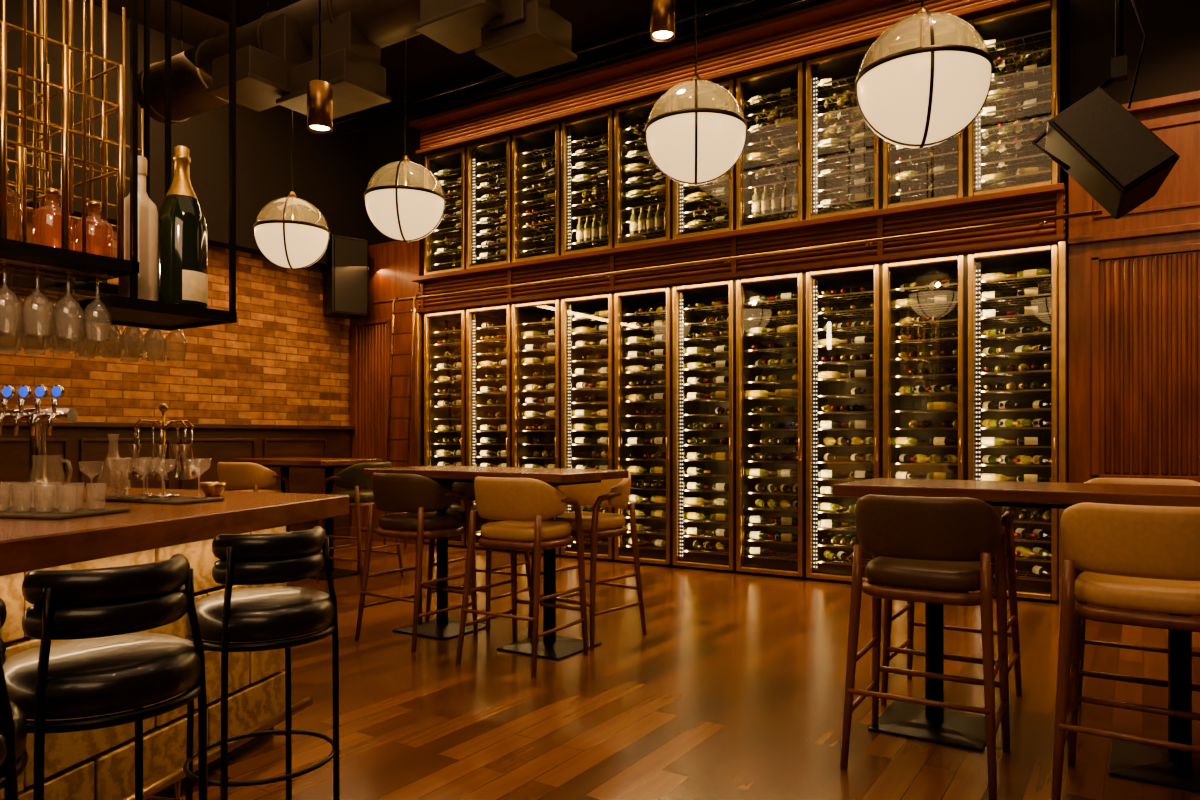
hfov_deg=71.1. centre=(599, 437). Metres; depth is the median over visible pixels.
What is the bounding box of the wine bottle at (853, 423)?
[849,420,873,427]
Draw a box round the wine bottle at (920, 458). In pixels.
[913,454,931,462]
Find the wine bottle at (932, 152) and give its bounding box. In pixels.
[930,151,943,166]
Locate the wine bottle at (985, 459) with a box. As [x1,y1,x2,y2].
[981,455,1002,463]
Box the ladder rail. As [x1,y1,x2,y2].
[374,210,1101,304]
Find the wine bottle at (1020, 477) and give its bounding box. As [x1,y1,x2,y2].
[1016,474,1050,481]
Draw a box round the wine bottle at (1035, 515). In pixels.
[1030,510,1041,520]
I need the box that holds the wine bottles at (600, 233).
[433,39,1050,545]
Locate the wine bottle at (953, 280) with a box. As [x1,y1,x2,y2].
[942,278,957,289]
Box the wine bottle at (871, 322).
[863,319,873,329]
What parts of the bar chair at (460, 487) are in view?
leg, backrest, seat rail, leg, seat, leg, leg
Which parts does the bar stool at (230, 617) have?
leg, leg, seat, backrest, backrest, leg, leg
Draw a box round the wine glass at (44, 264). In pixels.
[21,264,52,335]
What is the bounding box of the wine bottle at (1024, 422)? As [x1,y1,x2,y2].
[1015,419,1037,426]
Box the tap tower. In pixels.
[0,385,77,491]
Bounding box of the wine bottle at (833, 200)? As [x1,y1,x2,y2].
[818,198,847,209]
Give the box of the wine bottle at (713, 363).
[710,360,728,367]
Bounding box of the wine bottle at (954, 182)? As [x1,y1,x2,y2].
[953,180,957,193]
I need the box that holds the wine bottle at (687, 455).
[684,452,710,459]
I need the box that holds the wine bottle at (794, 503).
[791,500,797,508]
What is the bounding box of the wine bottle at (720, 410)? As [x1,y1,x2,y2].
[714,407,724,413]
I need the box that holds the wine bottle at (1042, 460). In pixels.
[1031,455,1050,464]
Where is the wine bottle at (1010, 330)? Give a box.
[998,327,1020,338]
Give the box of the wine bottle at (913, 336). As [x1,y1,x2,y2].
[909,334,921,343]
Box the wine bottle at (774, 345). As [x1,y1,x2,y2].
[769,343,784,351]
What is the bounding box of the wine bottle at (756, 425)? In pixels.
[751,422,762,428]
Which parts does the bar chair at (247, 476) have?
backrest, leg, seat, leg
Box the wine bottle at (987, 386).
[983,383,994,390]
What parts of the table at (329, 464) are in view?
sub frame, foot plate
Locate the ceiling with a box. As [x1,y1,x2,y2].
[86,0,767,117]
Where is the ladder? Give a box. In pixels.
[384,294,417,547]
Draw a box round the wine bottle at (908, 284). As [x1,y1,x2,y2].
[897,282,915,293]
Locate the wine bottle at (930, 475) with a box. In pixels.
[927,472,957,479]
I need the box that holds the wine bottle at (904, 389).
[897,385,915,392]
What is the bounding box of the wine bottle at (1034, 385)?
[1030,381,1041,388]
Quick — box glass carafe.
[97,434,129,495]
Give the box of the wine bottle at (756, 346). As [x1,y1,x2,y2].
[751,344,767,352]
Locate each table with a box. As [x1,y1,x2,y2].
[232,457,381,579]
[364,465,628,660]
[833,478,1199,791]
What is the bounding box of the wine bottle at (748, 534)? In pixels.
[745,531,774,539]
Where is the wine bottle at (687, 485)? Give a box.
[684,482,710,489]
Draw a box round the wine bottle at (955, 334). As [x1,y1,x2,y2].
[952,331,957,340]
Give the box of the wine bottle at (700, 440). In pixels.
[695,437,708,444]
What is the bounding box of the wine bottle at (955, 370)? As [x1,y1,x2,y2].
[952,366,957,372]
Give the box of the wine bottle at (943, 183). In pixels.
[941,182,953,194]
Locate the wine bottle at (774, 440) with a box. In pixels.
[769,437,781,444]
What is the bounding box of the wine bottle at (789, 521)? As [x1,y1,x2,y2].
[775,517,797,525]
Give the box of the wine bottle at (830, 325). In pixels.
[822,322,837,332]
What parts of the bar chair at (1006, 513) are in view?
leg, leg, seat rail, backrest, leg, leg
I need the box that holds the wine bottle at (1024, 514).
[1018,509,1029,519]
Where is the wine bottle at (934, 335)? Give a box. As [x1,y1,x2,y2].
[930,332,941,342]
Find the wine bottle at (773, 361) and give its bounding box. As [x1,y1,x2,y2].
[766,358,778,367]
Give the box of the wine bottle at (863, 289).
[860,287,873,296]
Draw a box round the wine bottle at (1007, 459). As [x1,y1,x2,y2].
[998,455,1020,464]
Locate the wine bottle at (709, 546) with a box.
[703,541,712,549]
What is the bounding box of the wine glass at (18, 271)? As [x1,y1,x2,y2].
[2,271,24,335]
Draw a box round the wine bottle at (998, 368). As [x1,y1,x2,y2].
[994,364,1005,374]
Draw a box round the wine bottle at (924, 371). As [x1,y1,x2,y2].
[919,368,930,374]
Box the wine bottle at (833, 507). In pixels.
[818,502,847,511]
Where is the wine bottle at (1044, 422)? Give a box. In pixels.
[1032,418,1050,426]
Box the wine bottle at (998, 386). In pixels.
[994,383,1006,389]
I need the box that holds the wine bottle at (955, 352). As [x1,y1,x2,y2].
[952,349,957,354]
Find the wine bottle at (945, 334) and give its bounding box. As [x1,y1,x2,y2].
[941,332,953,341]
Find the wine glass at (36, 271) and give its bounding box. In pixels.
[28,271,57,335]
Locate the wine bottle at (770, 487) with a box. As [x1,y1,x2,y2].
[766,484,778,492]
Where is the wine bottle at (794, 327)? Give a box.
[777,324,797,333]
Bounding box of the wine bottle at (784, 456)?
[778,453,793,460]
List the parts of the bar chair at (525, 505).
leg, leg, backrest, seat, seat rail, leg, leg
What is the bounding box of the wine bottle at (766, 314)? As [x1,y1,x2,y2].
[760,312,775,320]
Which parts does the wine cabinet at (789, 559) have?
handle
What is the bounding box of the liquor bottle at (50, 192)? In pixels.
[32,188,72,249]
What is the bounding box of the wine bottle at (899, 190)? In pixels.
[898,189,911,200]
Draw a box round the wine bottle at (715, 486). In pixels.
[711,483,728,490]
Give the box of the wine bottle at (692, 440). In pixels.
[687,437,700,444]
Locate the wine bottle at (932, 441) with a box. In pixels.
[927,437,957,445]
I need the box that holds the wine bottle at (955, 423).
[952,419,957,427]
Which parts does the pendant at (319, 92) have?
suspension rod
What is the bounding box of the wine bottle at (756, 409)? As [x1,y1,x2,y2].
[751,406,762,412]
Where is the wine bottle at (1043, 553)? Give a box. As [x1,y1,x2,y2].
[1030,547,1050,558]
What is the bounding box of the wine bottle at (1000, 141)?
[981,140,1002,156]
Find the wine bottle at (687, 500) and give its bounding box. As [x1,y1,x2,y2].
[684,497,711,504]
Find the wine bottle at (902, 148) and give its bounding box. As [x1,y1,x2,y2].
[891,144,907,151]
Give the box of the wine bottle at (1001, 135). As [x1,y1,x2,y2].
[996,120,1020,137]
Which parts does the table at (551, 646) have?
foot plate, sub frame, foot plate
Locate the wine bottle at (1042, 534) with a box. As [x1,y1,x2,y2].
[1030,528,1050,539]
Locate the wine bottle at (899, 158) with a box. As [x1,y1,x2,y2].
[898,157,911,170]
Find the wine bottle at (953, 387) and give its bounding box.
[943,384,957,391]
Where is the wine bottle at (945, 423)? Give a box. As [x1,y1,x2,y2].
[941,420,952,427]
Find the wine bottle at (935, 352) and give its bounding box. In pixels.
[930,350,941,359]
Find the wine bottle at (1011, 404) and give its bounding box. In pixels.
[998,400,1020,408]
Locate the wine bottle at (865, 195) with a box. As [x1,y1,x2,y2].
[849,193,873,203]
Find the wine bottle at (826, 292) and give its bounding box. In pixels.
[821,290,835,299]
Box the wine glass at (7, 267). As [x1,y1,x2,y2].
[0,267,26,336]
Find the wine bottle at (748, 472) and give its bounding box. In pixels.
[744,468,775,476]
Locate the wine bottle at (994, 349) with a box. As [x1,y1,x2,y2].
[981,346,1003,355]
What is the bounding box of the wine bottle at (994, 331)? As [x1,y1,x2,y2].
[981,328,1002,339]
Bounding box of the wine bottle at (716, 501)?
[712,498,728,506]
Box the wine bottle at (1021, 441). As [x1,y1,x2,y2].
[1016,437,1050,445]
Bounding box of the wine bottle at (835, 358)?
[831,355,841,360]
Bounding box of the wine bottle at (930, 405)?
[927,402,957,409]
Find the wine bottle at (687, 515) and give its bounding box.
[684,512,709,519]
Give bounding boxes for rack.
[0,0,236,330]
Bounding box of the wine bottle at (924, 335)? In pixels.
[920,333,932,342]
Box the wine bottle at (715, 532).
[711,529,728,536]
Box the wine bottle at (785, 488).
[779,484,791,492]
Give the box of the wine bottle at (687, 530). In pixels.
[684,527,711,534]
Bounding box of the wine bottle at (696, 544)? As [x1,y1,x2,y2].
[692,540,701,549]
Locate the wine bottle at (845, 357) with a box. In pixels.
[840,355,853,363]
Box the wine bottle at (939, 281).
[927,279,947,290]
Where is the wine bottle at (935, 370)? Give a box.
[930,367,941,373]
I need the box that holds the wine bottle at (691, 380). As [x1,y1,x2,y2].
[684,377,710,383]
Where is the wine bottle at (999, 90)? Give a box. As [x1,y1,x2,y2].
[986,87,1014,101]
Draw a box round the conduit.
[333,0,816,136]
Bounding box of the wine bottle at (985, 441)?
[981,437,1014,445]
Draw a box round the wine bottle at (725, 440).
[720,437,728,444]
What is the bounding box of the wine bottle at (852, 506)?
[849,504,855,512]
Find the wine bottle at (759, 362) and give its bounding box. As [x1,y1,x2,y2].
[754,359,766,366]
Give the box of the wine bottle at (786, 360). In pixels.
[779,358,791,365]
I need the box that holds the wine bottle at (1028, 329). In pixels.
[1014,326,1037,337]
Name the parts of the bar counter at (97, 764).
foot rail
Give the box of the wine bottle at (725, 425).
[720,422,728,428]
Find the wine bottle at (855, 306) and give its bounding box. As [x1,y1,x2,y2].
[850,304,864,313]
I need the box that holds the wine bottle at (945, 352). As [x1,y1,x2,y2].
[941,349,953,358]
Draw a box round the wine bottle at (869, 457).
[864,454,873,462]
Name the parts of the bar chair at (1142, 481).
leg, backrest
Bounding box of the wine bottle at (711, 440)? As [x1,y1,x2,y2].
[703,437,719,444]
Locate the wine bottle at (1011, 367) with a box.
[1006,364,1017,370]
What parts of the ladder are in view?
rail, rail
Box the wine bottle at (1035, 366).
[1030,363,1041,369]
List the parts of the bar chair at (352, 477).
leg, seat, leg, leg, seat rail, backrest, leg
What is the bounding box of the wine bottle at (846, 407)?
[840,404,851,411]
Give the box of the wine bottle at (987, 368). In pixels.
[983,365,994,371]
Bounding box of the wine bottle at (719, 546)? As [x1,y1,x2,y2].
[714,542,724,550]
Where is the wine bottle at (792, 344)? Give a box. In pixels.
[787,341,797,350]
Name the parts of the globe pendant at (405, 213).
lamp shade, lamp shade, suspension rod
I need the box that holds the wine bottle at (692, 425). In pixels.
[687,422,698,428]
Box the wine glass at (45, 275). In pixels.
[25,275,53,337]
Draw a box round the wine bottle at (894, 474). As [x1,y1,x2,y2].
[891,471,924,478]
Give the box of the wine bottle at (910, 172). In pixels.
[891,170,925,182]
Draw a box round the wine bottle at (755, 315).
[751,313,766,321]
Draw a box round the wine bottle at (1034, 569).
[1029,565,1050,576]
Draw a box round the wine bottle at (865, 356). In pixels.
[860,353,872,362]
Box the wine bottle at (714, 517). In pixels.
[710,514,728,521]
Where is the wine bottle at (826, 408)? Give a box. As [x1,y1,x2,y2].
[821,405,832,411]
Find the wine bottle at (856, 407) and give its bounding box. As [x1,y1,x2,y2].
[850,404,864,410]
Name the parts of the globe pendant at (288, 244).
lamp shade, lamp shade, suspension rod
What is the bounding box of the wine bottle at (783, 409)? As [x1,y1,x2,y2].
[778,406,793,412]
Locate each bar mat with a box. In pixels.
[0,506,130,518]
[94,495,224,503]
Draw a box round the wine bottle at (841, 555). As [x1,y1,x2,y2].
[836,551,851,560]
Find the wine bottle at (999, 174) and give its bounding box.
[981,172,1014,184]
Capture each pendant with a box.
[253,0,329,269]
[307,0,332,133]
[364,40,445,241]
[645,0,746,185]
[650,0,674,41]
[855,0,992,148]
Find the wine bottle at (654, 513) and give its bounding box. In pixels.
[651,510,665,517]
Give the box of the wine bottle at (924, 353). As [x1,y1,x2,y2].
[919,350,931,358]
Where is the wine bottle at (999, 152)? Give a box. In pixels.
[996,137,1020,154]
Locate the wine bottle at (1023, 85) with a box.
[1017,80,1050,93]
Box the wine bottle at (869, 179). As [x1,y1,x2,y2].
[849,177,873,188]
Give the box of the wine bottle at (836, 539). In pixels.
[831,534,844,543]
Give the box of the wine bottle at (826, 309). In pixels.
[821,307,834,315]
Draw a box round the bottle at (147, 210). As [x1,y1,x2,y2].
[119,155,157,300]
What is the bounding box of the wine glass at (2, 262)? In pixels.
[2,262,20,332]
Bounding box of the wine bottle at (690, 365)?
[684,362,709,368]
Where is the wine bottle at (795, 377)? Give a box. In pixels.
[791,374,797,379]
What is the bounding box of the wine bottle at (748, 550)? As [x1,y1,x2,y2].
[744,547,776,554]
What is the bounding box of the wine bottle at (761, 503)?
[754,499,766,507]
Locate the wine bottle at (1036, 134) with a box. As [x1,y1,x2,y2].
[1012,133,1037,151]
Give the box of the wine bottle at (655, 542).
[652,539,665,547]
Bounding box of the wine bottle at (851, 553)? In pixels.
[849,552,865,561]
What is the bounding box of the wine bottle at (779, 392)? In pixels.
[775,389,797,396]
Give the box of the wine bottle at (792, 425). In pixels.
[787,421,797,428]
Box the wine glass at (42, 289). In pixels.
[20,289,45,349]
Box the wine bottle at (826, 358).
[821,356,834,364]
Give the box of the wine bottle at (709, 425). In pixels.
[703,422,715,428]
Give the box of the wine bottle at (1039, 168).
[1016,166,1050,177]
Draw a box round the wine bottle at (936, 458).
[928,454,947,463]
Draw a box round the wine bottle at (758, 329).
[745,327,774,335]
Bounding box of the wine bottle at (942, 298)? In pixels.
[927,295,957,304]
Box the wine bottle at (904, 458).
[897,454,915,462]
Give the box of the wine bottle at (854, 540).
[850,536,858,544]
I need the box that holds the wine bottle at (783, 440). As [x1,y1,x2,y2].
[778,437,790,444]
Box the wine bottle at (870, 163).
[850,161,873,174]
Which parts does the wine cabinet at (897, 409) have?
door, handle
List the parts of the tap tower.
tap handle, spout, tap handle, spout, tap handle, spout, tap handle, spout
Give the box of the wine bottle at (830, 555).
[822,550,837,559]
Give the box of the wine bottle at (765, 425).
[760,422,771,428]
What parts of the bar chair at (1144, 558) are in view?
leg, leg, backrest, seat rail, seat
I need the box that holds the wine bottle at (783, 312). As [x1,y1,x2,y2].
[778,310,791,319]
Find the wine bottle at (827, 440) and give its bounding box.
[822,437,837,444]
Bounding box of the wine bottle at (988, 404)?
[981,401,1002,408]
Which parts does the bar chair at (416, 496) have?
leg, backrest, leg, leg, seat, seat rail, leg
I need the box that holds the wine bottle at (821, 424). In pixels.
[818,421,848,428]
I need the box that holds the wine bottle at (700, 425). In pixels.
[695,422,707,428]
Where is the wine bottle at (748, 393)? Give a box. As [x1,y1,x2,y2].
[744,390,774,396]
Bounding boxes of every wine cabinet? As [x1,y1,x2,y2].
[424,146,465,274]
[424,309,465,545]
[466,135,510,268]
[466,304,510,549]
[511,122,560,262]
[511,299,560,554]
[561,109,613,254]
[561,293,613,559]
[614,94,671,247]
[614,286,671,565]
[672,79,734,238]
[672,279,734,570]
[735,61,804,229]
[735,271,804,577]
[805,42,880,219]
[805,263,880,582]
[881,22,965,208]
[881,254,965,592]
[966,0,1064,196]
[966,243,1058,600]
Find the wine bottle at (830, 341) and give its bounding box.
[818,338,847,347]
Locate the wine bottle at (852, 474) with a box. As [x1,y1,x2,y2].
[849,471,873,478]
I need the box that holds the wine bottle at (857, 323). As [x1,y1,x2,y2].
[849,320,865,330]
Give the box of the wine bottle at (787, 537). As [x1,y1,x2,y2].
[775,533,797,541]
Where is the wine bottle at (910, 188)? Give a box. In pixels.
[909,187,921,199]
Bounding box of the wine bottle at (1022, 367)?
[1018,363,1029,373]
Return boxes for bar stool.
[0,597,28,799]
[3,553,207,799]
[183,526,339,799]
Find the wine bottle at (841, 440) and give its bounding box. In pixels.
[836,437,851,444]
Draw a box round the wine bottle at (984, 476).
[981,473,1015,480]
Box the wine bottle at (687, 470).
[684,467,710,474]
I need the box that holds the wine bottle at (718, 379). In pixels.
[712,376,728,382]
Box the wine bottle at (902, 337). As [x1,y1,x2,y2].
[898,334,910,343]
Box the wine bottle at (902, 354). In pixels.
[898,351,910,359]
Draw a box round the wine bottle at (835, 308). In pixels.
[831,306,845,315]
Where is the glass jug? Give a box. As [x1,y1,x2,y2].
[29,455,72,494]
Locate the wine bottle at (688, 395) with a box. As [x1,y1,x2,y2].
[684,392,710,398]
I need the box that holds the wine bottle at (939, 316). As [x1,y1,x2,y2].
[927,314,947,325]
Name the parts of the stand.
stem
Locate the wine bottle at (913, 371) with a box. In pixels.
[909,368,920,377]
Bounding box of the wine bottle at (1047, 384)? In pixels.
[1042,381,1050,388]
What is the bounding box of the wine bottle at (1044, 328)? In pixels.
[1031,325,1050,336]
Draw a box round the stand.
[127,403,198,497]
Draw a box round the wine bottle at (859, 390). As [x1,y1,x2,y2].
[849,387,865,393]
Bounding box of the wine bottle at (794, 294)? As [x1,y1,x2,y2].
[775,292,797,301]
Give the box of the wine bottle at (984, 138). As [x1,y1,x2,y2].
[981,123,1002,140]
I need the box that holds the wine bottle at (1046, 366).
[1042,362,1050,369]
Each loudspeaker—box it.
[323,235,368,319]
[1031,0,1178,218]
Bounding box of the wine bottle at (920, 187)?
[919,186,932,197]
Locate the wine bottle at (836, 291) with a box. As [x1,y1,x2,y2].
[831,289,845,299]
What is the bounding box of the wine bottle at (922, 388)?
[913,385,931,392]
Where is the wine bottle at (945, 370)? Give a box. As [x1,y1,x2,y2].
[941,367,952,376]
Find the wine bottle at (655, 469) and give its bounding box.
[650,466,665,473]
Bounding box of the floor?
[163,539,1199,799]
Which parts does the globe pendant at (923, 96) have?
lamp shade, lamp shade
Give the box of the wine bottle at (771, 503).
[766,499,778,507]
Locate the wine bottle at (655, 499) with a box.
[651,495,665,502]
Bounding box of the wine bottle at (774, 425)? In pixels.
[769,421,784,428]
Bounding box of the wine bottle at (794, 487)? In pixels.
[791,484,797,492]
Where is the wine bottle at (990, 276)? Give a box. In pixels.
[981,272,1015,282]
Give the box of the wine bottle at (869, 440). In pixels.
[864,437,873,444]
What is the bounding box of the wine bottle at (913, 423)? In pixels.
[909,420,920,427]
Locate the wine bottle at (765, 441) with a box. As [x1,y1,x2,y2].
[760,437,772,444]
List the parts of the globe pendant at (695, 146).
suspension rod, lamp shade, lamp shade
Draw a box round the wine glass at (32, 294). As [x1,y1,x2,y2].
[24,294,50,348]
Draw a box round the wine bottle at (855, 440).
[850,437,865,444]
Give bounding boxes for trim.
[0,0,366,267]
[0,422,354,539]
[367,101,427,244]
[409,0,1068,156]
[411,183,1067,314]
[415,241,1066,605]
[428,0,833,115]
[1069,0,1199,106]
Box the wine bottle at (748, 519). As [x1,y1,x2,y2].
[744,515,774,523]
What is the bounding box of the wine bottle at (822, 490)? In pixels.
[818,486,832,494]
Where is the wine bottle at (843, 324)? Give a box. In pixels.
[836,321,851,331]
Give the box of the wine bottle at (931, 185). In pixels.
[930,184,943,196]
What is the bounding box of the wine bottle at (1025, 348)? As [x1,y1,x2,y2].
[1012,345,1037,355]
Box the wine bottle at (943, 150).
[941,149,953,163]
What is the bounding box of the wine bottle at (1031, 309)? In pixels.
[1016,306,1050,315]
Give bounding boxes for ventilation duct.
[138,0,576,123]
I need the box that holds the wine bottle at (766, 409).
[760,406,775,412]
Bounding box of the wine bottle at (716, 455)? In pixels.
[711,452,728,459]
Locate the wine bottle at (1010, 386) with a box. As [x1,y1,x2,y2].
[1006,382,1017,389]
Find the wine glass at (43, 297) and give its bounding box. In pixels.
[22,297,47,354]
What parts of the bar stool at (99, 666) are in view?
leg, seat, backrest, backrest, leg, leg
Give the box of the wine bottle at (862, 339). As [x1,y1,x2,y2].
[850,336,873,345]
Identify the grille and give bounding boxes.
[335,238,366,313]
[1053,89,1175,187]
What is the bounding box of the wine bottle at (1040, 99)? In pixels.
[1017,97,1050,111]
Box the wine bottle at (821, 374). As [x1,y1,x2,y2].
[818,371,848,378]
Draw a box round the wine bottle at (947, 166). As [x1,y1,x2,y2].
[928,164,957,176]
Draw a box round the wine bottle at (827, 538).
[821,533,835,542]
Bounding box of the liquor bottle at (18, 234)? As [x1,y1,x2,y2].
[7,165,21,240]
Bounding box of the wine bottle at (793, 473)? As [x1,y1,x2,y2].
[777,469,797,477]
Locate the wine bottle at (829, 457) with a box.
[822,453,837,461]
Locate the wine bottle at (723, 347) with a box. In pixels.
[712,345,728,353]
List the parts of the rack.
post, post, post, post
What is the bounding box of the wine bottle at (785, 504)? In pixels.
[779,500,791,508]
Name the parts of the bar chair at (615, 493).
leg, seat, backrest, seat rail, leg, leg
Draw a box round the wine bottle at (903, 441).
[891,437,925,445]
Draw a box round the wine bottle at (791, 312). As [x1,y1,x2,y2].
[787,310,797,318]
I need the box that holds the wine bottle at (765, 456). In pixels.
[760,453,772,460]
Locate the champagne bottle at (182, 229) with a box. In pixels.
[158,145,207,307]
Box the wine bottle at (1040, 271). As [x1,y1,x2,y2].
[1017,268,1050,279]
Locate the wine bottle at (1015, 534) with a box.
[1013,529,1020,536]
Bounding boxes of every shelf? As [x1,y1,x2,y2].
[0,238,138,301]
[46,295,236,330]
[429,167,460,183]
[429,179,460,191]
[429,237,460,248]
[429,249,460,259]
[429,260,460,268]
[429,329,460,336]
[429,342,460,348]
[429,355,460,360]
[429,367,460,372]
[429,380,460,383]
[429,393,460,395]
[429,405,460,407]
[429,418,460,419]
[429,431,460,431]
[429,443,460,444]
[429,456,460,456]
[433,225,460,237]
[440,214,460,226]
[444,202,460,213]
[445,191,460,205]
[472,157,506,171]
[472,169,506,186]
[472,181,506,197]
[472,193,506,207]
[472,205,505,217]
[472,217,506,228]
[472,229,506,240]
[472,241,506,253]
[472,253,506,262]
[472,325,506,332]
[472,338,506,345]
[472,351,506,357]
[472,365,506,369]
[472,378,506,382]
[472,391,506,394]
[472,404,506,406]
[472,417,506,419]
[472,430,506,431]
[472,443,505,444]
[472,456,506,457]
[517,146,554,164]
[517,158,554,176]
[517,171,554,185]
[517,183,554,200]
[517,196,554,209]
[517,208,554,221]
[517,221,554,235]
[517,233,554,247]
[517,246,554,255]
[517,321,554,328]
[517,334,554,341]
[517,348,554,354]
[517,362,554,367]
[517,375,554,380]
[517,389,554,392]
[517,403,554,405]
[517,416,554,418]
[517,430,554,431]
[517,444,554,444]
[517,457,554,458]
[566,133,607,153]
[566,146,607,165]
[566,159,607,177]
[566,172,607,190]
[566,185,607,200]
[566,199,607,214]
[566,212,607,224]
[566,225,607,239]
[566,238,607,248]
[566,316,607,324]
[566,330,607,337]
[566,344,607,351]
[566,358,607,364]
[566,373,607,377]
[566,387,607,391]
[566,401,607,404]
[566,416,607,417]
[566,430,607,431]
[566,444,607,444]
[566,458,607,459]
[573,539,607,544]
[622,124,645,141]
[622,138,648,154]
[622,151,650,163]
[622,163,658,179]
[622,174,665,189]
[622,188,665,205]
[622,202,665,217]
[622,215,665,230]
[622,229,665,241]
[622,310,665,319]
[622,325,665,333]
[622,340,665,347]
[622,355,665,361]
[622,370,665,375]
[622,385,665,389]
[622,400,665,403]
[622,415,665,416]
[622,429,665,430]
[622,444,665,445]
[622,458,665,460]
[622,542,665,549]
[624,514,665,519]
[627,529,665,534]
[628,500,665,504]
[630,472,665,475]
[630,487,665,490]
[678,176,728,193]
[678,191,728,208]
[678,205,728,220]
[678,219,728,232]
[678,304,728,314]
[678,320,728,329]
[678,335,728,343]
[678,351,728,358]
[678,367,728,372]
[678,382,728,387]
[678,398,728,401]
[678,413,728,416]
[678,429,728,430]
[678,444,728,445]
[678,459,728,461]
[678,474,728,476]
[678,488,728,492]
[678,503,728,508]
[678,519,728,523]
[678,533,728,539]
[678,547,728,554]
[744,89,797,114]
[744,149,797,168]
[744,164,797,184]
[744,179,797,199]
[744,194,797,213]
[744,209,797,223]
[744,298,797,309]
[744,314,797,324]
[744,331,797,339]
[744,347,797,354]
[744,363,797,369]
[744,380,797,384]
[744,396,797,400]
[744,412,797,415]
[744,429,797,430]
[744,445,797,446]
[744,460,797,462]
[744,476,797,478]
[744,491,797,495]
[744,506,797,511]
[744,522,797,527]
[744,538,797,544]
[744,552,797,560]
[745,104,797,128]
[745,134,797,153]
[747,119,797,144]
[812,75,856,99]
[812,91,856,116]
[812,106,865,131]
[812,120,867,141]
[812,134,873,157]
[812,150,873,170]
[812,166,873,188]
[812,181,873,199]
[812,197,873,213]
[812,291,873,303]
[812,308,873,319]
[812,325,873,335]
[812,342,873,350]
[812,359,873,366]
[812,377,873,382]
[812,394,873,398]
[812,411,873,414]
[812,428,873,429]
[812,445,873,446]
[812,461,873,463]
[812,477,864,480]
[812,495,860,497]
[812,510,854,514]
[812,526,856,531]
[812,542,853,548]
[812,557,869,566]
[891,134,957,158]
[891,151,957,172]
[891,168,957,190]
[891,184,957,202]
[891,283,957,297]
[891,301,957,313]
[891,319,957,330]
[891,337,957,346]
[891,355,957,363]
[891,373,957,379]
[891,391,957,396]
[891,410,957,412]
[891,428,957,429]
[891,445,957,446]
[891,462,957,465]
[974,100,1050,128]
[974,117,1050,146]
[974,136,1045,163]
[974,153,1050,174]
[974,170,1050,190]
[974,274,1050,289]
[974,293,1050,307]
[974,312,1050,324]
[974,331,1050,342]
[974,351,1050,359]
[974,370,1050,376]
[974,389,1050,394]
[974,408,1050,411]
[974,427,1050,429]
[974,446,1050,447]
[974,464,1050,466]
[981,30,1050,62]
[985,82,1050,106]
[991,65,1050,94]
[993,47,1050,78]
[993,571,1050,581]
[1013,517,1050,523]
[1014,537,1050,543]
[1015,555,1050,562]
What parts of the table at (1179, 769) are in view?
foot plate, sub frame, foot plate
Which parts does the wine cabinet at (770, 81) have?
handle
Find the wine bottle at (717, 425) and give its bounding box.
[712,422,723,428]
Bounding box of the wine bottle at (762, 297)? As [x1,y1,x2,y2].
[745,295,774,304]
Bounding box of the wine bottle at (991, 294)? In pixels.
[981,291,1015,300]
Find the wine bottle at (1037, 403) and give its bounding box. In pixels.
[1029,400,1050,407]
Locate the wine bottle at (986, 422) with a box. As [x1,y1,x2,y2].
[981,419,1002,427]
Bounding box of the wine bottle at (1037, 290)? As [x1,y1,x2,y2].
[1016,287,1050,297]
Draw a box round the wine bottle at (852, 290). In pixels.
[850,288,863,297]
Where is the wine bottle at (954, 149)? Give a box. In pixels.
[952,148,957,161]
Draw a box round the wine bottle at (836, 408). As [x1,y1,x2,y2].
[831,404,842,411]
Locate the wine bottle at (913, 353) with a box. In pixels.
[909,351,919,360]
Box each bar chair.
[217,462,292,531]
[316,462,403,583]
[355,473,477,652]
[425,482,530,632]
[456,476,587,676]
[528,472,645,650]
[840,494,1009,799]
[881,506,1021,725]
[1051,502,1199,799]
[1067,478,1199,717]
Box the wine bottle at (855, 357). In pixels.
[850,354,861,359]
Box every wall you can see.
[0,205,349,425]
[350,238,426,543]
[1065,30,1068,482]
[1068,90,1199,616]
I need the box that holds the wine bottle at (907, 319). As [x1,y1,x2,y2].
[897,317,915,327]
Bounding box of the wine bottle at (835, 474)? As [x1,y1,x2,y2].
[818,470,848,478]
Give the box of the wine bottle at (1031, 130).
[1029,115,1050,132]
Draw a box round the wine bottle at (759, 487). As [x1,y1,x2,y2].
[754,483,766,491]
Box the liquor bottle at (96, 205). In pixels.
[75,201,112,256]
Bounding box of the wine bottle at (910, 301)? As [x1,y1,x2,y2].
[891,298,925,308]
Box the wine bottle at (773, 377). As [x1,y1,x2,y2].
[766,374,778,380]
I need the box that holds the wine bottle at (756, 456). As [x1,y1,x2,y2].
[751,453,763,460]
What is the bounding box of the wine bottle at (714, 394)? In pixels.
[710,391,728,397]
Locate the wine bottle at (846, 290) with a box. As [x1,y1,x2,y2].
[840,288,854,298]
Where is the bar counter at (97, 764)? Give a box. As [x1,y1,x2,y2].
[0,483,348,799]
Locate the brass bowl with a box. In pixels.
[200,482,225,495]
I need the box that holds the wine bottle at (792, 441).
[787,437,797,444]
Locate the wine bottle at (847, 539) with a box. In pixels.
[840,535,854,544]
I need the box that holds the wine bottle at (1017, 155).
[996,154,1020,170]
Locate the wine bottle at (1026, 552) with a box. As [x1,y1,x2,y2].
[1014,546,1037,556]
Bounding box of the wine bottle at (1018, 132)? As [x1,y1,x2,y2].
[1012,116,1037,135]
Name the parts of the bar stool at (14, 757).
backrest, backrest, leg, seat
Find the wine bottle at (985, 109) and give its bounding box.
[981,106,1014,116]
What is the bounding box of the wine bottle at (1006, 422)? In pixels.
[998,419,1020,426]

